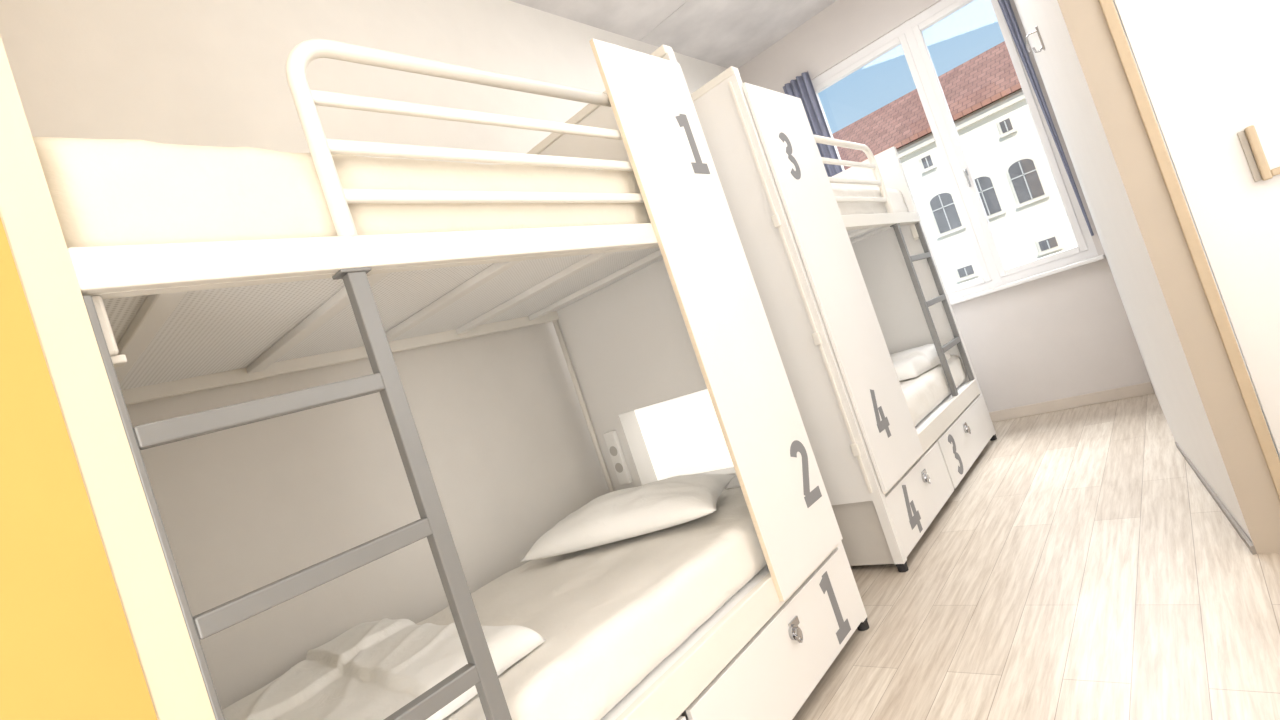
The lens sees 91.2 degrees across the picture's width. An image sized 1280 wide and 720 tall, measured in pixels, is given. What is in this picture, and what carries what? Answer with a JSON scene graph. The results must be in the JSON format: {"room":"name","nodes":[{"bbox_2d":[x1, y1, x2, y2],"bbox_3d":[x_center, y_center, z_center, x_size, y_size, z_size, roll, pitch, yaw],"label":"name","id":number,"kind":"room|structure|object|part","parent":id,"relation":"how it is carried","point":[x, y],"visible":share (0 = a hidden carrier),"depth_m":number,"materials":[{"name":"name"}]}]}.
{"room":"dormitory","nodes":[
{"label":"dormitory","id":0,"kind":"room"},
{"bbox_2d":[0,217,156,719],"bbox_3d":[-2.040,0.077,0.686,1.255,3.753,1.860,-20,-2,41],"label":"wall","id":1,"kind":"structure","parent":0,"point":[68,652],"depth_m":0.93,"materials":[{"name":"yellow paint"}]},
{"bbox_2d":[0,0,727,709],"bbox_3d":[-0.772,-0.282,3.286,0.150,3.753,7.716,-20,-2,41],"label":"wall","id":2,"kind":"structure","parent":0,"point":[500,422],"depth_m":2.56,"materials":[{"name":"paint"}]},
{"bbox_2d":[509,0,836,67],"bbox_3d":[-0.061,-2.613,2.111,3.798,0.150,7.716,-20,-2,41],"label":"ceiling","id":3,"kind":"structure","parent":0,"point":[724,33],"depth_m":4.94,"materials":[{"name":"paint"}]},
{"bbox_2d":[699,376,1279,719],"bbox_3d":[1.178,1.060,2.014,3.798,0.100,7.716,-20,-2,41],"label":"floor","id":4,"kind":"structure","parent":0,"point":[1080,567],"depth_m":2.33,"materials":[{"name":"brown wood"}]},
{"bbox_2d":[0,36,868,719],"bbox_3d":[-0.516,0.232,2.201,1.194,2.562,2.278,-20,-2,41],"label":"bunk bed","id":5,"kind":"object","parent":4,"relation":"on","point":[662,327],"visible":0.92,"depth_m":1.87,"materials":[{"name":"white laminate"}]},
{"bbox_3d":[-0.728,0.476,1.029,0.032,1.223,0.012,-20,-2,41],"label":"ladder rail","id":6,"kind":"part","parent":5,"relation":"part of","materials":[{"name":"grey metal"}]},
{"bbox_3d":[-1.097,-0.052,2.568,0.030,0.075,2.081,-20,-2,41],"label":"rail","id":7,"kind":"part","parent":5,"relation":"part of","materials":[{"name":"white metal"}]},
{"bbox_2d":[32,137,650,248],"bbox_3d":[-0.745,-0.340,2.197,1.084,0.266,2.067,-20,-2,41],"label":"mattress","id":8,"kind":"object","parent":5,"relation":"on","point":[104,192],"visible":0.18,"depth_m":1.32,"materials":[{"name":"beige fabric"}]},
{"bbox_3d":[-0.298,-0.341,1.835,0.060,0.075,2.081,-20,-2,41],"label":"rail","id":9,"kind":"part","parent":5,"relation":"part of","materials":[{"name":"white metal"}]},
{"bbox_3d":[-0.389,-0.609,1.826,0.041,0.500,1.136,-20,-2,41],"label":"guard rail","id":10,"kind":"part","parent":5,"relation":"part of","materials":[{"name":"white metal"}]},
{"bbox_3d":[-0.256,0.374,3.322,0.028,1.232,0.028,-20,-2,41],"label":"post","id":11,"kind":"part","parent":5,"relation":"part of","materials":[{"name":"white metal"}]},
{"bbox_2d":[416,486,766,719],"bbox_3d":[-0.321,0.910,2.164,1.088,0.207,2.066,-20,-2,41],"label":"mattress","id":12,"kind":"object","parent":5,"relation":"on","point":[607,615],"visible":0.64,"depth_m":1.94,"materials":[{"name":"white fabric"}]},
{"bbox_2d":[222,618,545,719],"bbox_3d":[-0.788,0.887,1.736,0.956,0.111,0.689,-20,-2,32],"label":"blanket","id":13,"kind":"object","parent":12,"relation":"on","point":[372,670],"visible":0.87,"depth_m":1.71,"materials":[{"name":"white fabric"}]},
{"bbox_2d":[520,473,734,561],"bbox_3d":[-0.040,0.629,2.649,0.840,0.168,0.520,-19,-1,17],"label":"pillow","id":14,"kind":"object","parent":12,"relation":"on","point":[622,514],"visible":1,"depth_m":2.47,"materials":[{"name":"white fabric"}]},
{"bbox_2d":[610,446,616,455],"bbox_3d":[-0.136,0.469,3.229,0.052,0.052,0.003,-20,-2,41],"label":"socket","id":15,"kind":"object","parent":5,"relation":"attached to","point":[613,449],"depth_m":3.23,"materials":[{"name":"grey plastic"}]},
{"bbox_2d":[615,463,622,472],"bbox_3d":[-0.108,0.554,3.227,0.052,0.052,0.003,-20,-2,41],"label":"socket","id":16,"kind":"object","parent":5,"relation":"attached to","point":[618,466],"depth_m":3.23,"materials":[{"name":"grey plastic"}]},
{"bbox_3d":[-0.465,1.340,1.648,0.915,0.302,1.001,-20,-2,41],"label":"drawer","id":17,"kind":"part","parent":5,"relation":"part of","materials":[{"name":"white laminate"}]},
{"bbox_3d":[0.296,0.348,3.049,0.738,0.393,0.008,-20,-2,41],"label":"light panel","id":18,"kind":"part","parent":5,"relation":"part of","materials":[{"name":"white plastic"}]},
{"bbox_3d":[0.326,-0.201,2.401,0.017,2.083,0.533,-20,-2,41],"label":"number panel","id":19,"kind":"part","parent":5,"relation":"part of","materials":[{"name":"white laminate"}]},
{"bbox_3d":[0.125,0.913,1.802,0.060,0.110,2.081,-20,-2,41],"label":"rail","id":20,"kind":"part","parent":5,"relation":"part of","materials":[{"name":"white wood"}]},
{"bbox_3d":[0.204,1.135,2.458,0.915,0.302,1.093,-20,-2,41],"label":"drawer","id":21,"kind":"part","parent":5,"relation":"part of","materials":[{"name":"white laminate"}]},
{"bbox_2d":[691,66,996,572],"bbox_3d":[1.135,-0.273,4.201,1.194,2.562,2.253,-20,-2,41],"label":"bunk bed","id":22,"kind":"object","parent":4,"relation":"on","point":[840,295],"visible":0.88,"depth_m":3.17,"materials":[{"name":"white laminate"}]},
{"bbox_3d":[1.029,-0.416,3.251,0.017,2.083,0.633,-20,-2,41],"label":"number panel","id":23,"kind":"part","parent":22,"relation":"part of","materials":[{"name":"white laminate"}]},
{"bbox_3d":[1.319,-1.130,3.894,0.041,0.500,1.036,-20,-2,41],"label":"guard rail","id":24,"kind":"part","parent":22,"relation":"part of","materials":[{"name":"white metal"}]},
{"bbox_2d":[831,186,908,214],"bbox_3d":[0.939,-0.845,4.230,1.088,0.248,2.090,-20,-2,41],"label":"mattress","id":25,"kind":"object","parent":22,"relation":"on","point":[896,198],"visible":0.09,"depth_m":4.09,"materials":[{"name":"white fabric"}]},
{"bbox_3d":[1.378,-0.853,3.865,0.060,0.075,2.128,-20,-2,41],"label":"rail","id":26,"kind":"part","parent":22,"relation":"part of","materials":[{"name":"white metal"}]},
{"bbox_3d":[1.189,0.835,3.650,0.915,0.302,0.943,-20,-2,41],"label":"drawer","id":27,"kind":"part","parent":22,"relation":"part of","materials":[{"name":"white laminate"}]},
{"bbox_3d":[1.801,0.402,3.831,0.060,0.110,2.128,-20,-2,41],"label":"rail","id":28,"kind":"part","parent":22,"relation":"part of","materials":[{"name":"white wood"}]},
{"bbox_2d":[899,355,965,425],"bbox_3d":[1.355,0.388,4.197,1.088,0.227,2.090,-20,-2,41],"label":"mattress","id":29,"kind":"object","parent":22,"relation":"on","point":[922,393],"visible":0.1,"depth_m":4.03,"materials":[{"name":"white fabric"}]},
{"bbox_2d":[890,344,950,380],"bbox_3d":[1.727,0.061,4.590,0.905,0.171,0.679,-20,-2,41],"label":"pillow","id":30,"kind":"object","parent":29,"relation":"on","point":[909,363],"visible":0.32,"depth_m":4.26,"materials":[{"name":"white fabric"}]},
{"bbox_3d":[2.251,-0.434,4.636,0.032,1.223,0.030,-20,-2,41],"label":"ladder rail","id":31,"kind":"part","parent":22,"relation":"part of","materials":[{"name":"grey metal"}]},
{"bbox_3d":[1.869,0.627,4.474,0.915,0.302,1.186,-20,-2,41],"label":"drawer","id":32,"kind":"part","parent":22,"relation":"part of","materials":[{"name":"white laminate"}]},
{"bbox_2d":[738,0,1249,411],"bbox_3d":[2.880,-1.473,4.868,3.598,3.753,0.300,-20,-2,41],"label":"wall","id":33,"kind":"structure","parent":0,"point":[1067,333],"depth_m":4.90,"materials":[{"name":"paint"}]},
{"bbox_2d":[783,71,842,176],"bbox_3d":[1.714,-1.477,5.529,0.260,2.140,0.070,-20,-2,41],"label":"curtain","id":34,"kind":"object","parent":33,"relation":"hanging from","point":[802,87],"visible":0.21,"depth_m":5.51,"materials":[{"name":"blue fabric"}]},
{"bbox_2d":[811,0,1104,304],"bbox_3d":[2.375,-1.588,5.071,1.678,2.264,0.160,-20,-2,41],"label":"window","id":35,"kind":"structure","parent":33,"relation":"in","point":[909,34],"depth_m":4.95,"materials":[{"name":"white plastic"}]},
{"bbox_3d":[2.163,-1.521,5.301,0.861,2.104,0.062,-20,-2,41],"label":"sash","id":36,"kind":"part","parent":35,"relation":"part of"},
{"bbox_3d":[2.572,-1.429,4.925,0.025,0.150,0.033,-20,-2,41],"label":"handle","id":37,"kind":"part","parent":35,"relation":"part of","materials":[{"name":"silver metal"}]},
{"bbox_3d":[2.723,-1.723,4.788,0.590,2.104,0.062,-20,-2,41],"label":"sash","id":38,"kind":"part","parent":35,"relation":"part of","materials":[{"name":"white plastic"}]},
{"bbox_3d":[2.711,-0.523,5.016,1.678,0.029,0.090,-20,-2,41],"label":"sill","id":39,"kind":"part","parent":35,"relation":"part of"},
{"bbox_2d":[997,0,1093,235],"bbox_3d":[2.846,-1.918,4.515,0.085,2.200,0.045,-20,-2,41],"label":"curtain","id":40,"kind":"object","parent":33,"relation":"hanging from","point":[1005,5],"visible":1,"depth_m":4.50,"materials":[{"name":"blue fabric"}]},
{"bbox_2d":[989,382,1154,421],"bbox_3d":[2.864,0.477,5.166,2.182,0.085,0.014,-20,-2,41],"label":"baseboard","id":41,"kind":"structure","parent":33,"relation":"attached to","point":[1142,389],"depth_m":4.76,"materials":[{"name":"beige wood"}]},
{"bbox_2d":[1014,0,1252,542],"bbox_3d":[2.381,-1.345,3.324,0.265,3.753,2.738,-20,-2,36],"label":"wall","id":42,"kind":"structure","parent":0,"point":[1175,389],"depth_m":2.72,"materials":[{"name":"paint"}]},
{"bbox_2d":[1025,26,1044,52],"bbox_3d":[1.915,-1.548,3.049,0.067,0.120,0.030,-20,-2,41],"label":"wall hook","id":43,"kind":"object","parent":42,"relation":"attached to","point":[1036,27],"visible":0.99,"depth_m":3.04,"materials":[{"name":"silver metal"}]},
{"bbox_2d":[1057,0,1279,553],"bbox_3d":[1.604,-1.113,2.217,0.105,3.753,0.014,-20,-2,41],"label":"trim","id":44,"kind":"structure","parent":42,"relation":"attached to","point":[1225,408],"depth_m":2.19,"materials":[{"name":"beige wood"}]},
{"bbox_2d":[1175,442,1256,554],"bbox_3d":[2.516,0.560,2.781,0.013,0.030,1.392,-20,-2,33],"label":"baseboard","id":45,"kind":"structure","parent":42,"relation":"attached to","point":[1246,540],"depth_m":2.52,"materials":[{"name":"beige wood"}]},
{"bbox_3d":[0.651,-0.846,0.141,1.120,3.753,4.750,-20,-2,41],"label":"wall","id":46,"kind":"structure","parent":0,"visible":0},
{"bbox_2d":[1099,0,1279,498],"bbox_3d":[2.262,-0.472,1.846,0.986,2.100,0.078,-20,-2,41],"label":"door","id":47,"kind":"structure","parent":46,"relation":"in","point":[1209,70],"depth_m":2.09,"materials":[{"name":"white wood"}]},
{"bbox_3d":[1.972,-0.659,2.030,0.018,0.170,0.010,-20,-2,41],"label":"handle plate","id":48,"kind":"part","parent":47,"relation":"part of","materials":[{"name":"beige wood"}]},
{"bbox_3d":[1.998,-0.669,1.988,0.077,0.180,0.038,-20,-2,41],"label":"handle","id":49,"kind":"part","parent":47,"relation":"part of","materials":[{"name":"brown wood"}]},
{"label":"outside","id":50,"kind":"structure","parent":0,"visible":0},
{"bbox_3d":[19.492,1.958,28.139,70.000,0.200,53.784,-20,-2,41],"label":"ground","id":51,"kind":"structure","parent":50,"visible":0},
{"bbox_2d":[832,41,1077,288],"bbox_3d":[13.082,-3.908,26.526,30.800,14.930,8.900,-20,-2,41],"label":"apartment building","id":52,"kind":"structure","parent":51,"relation":"on","point":[1028,219],"depth_m":21.70,"materials":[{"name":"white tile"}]},
{"bbox_3d":[10.351,-7.139,22.602,0.300,0.380,0.030,-20,-2,41],"label":"pane","id":53,"kind":"part","parent":52,"relation":"part of","materials":[{"name":"grey glass"}]},
{"bbox_3d":[10.965,-5.321,22.554,0.740,1.350,0.030,-20,-2,41],"label":"pane","id":54,"kind":"part","parent":52,"relation":"part of","materials":[{"name":"grey glass"}]},
{"bbox_3d":[9.077,-7.381,23.528,30.200,0.240,0.220,-20,-2,41],"label":"cornice","id":55,"kind":"part","parent":52,"relation":"part of","materials":[{"name":"white paint"}]},
{"bbox_3d":[11.688,-3.180,22.497,0.480,0.320,0.030,-20,-2,41],"label":"pane","id":56,"kind":"part","parent":52,"relation":"part of","materials":[{"name":"grey glass"}]},
{"bbox_3d":[11.891,-5.655,21.705,0.740,1.350,0.030,-20,-2,41],"label":"pane","id":57,"kind":"part","parent":52,"relation":"part of","materials":[{"name":"grey glass"}]},
{"bbox_3d":[12.203,-7.809,20.904,0.300,0.380,0.030,-20,-2,41],"label":"pane","id":58,"kind":"part","parent":52,"relation":"part of","materials":[{"name":"grey glass"}]},
{"bbox_3d":[12.817,-5.990,20.856,0.740,1.350,0.030,-20,-2,41],"label":"pane","id":59,"kind":"part","parent":52,"relation":"part of","materials":[{"name":"grey glass"}]},
{"bbox_3d":[13.539,-3.849,20.799,0.480,0.320,0.030,-20,-2,41],"label":"pane","id":60,"kind":"part","parent":52,"relation":"part of","materials":[{"name":"grey glass"}]}
]}

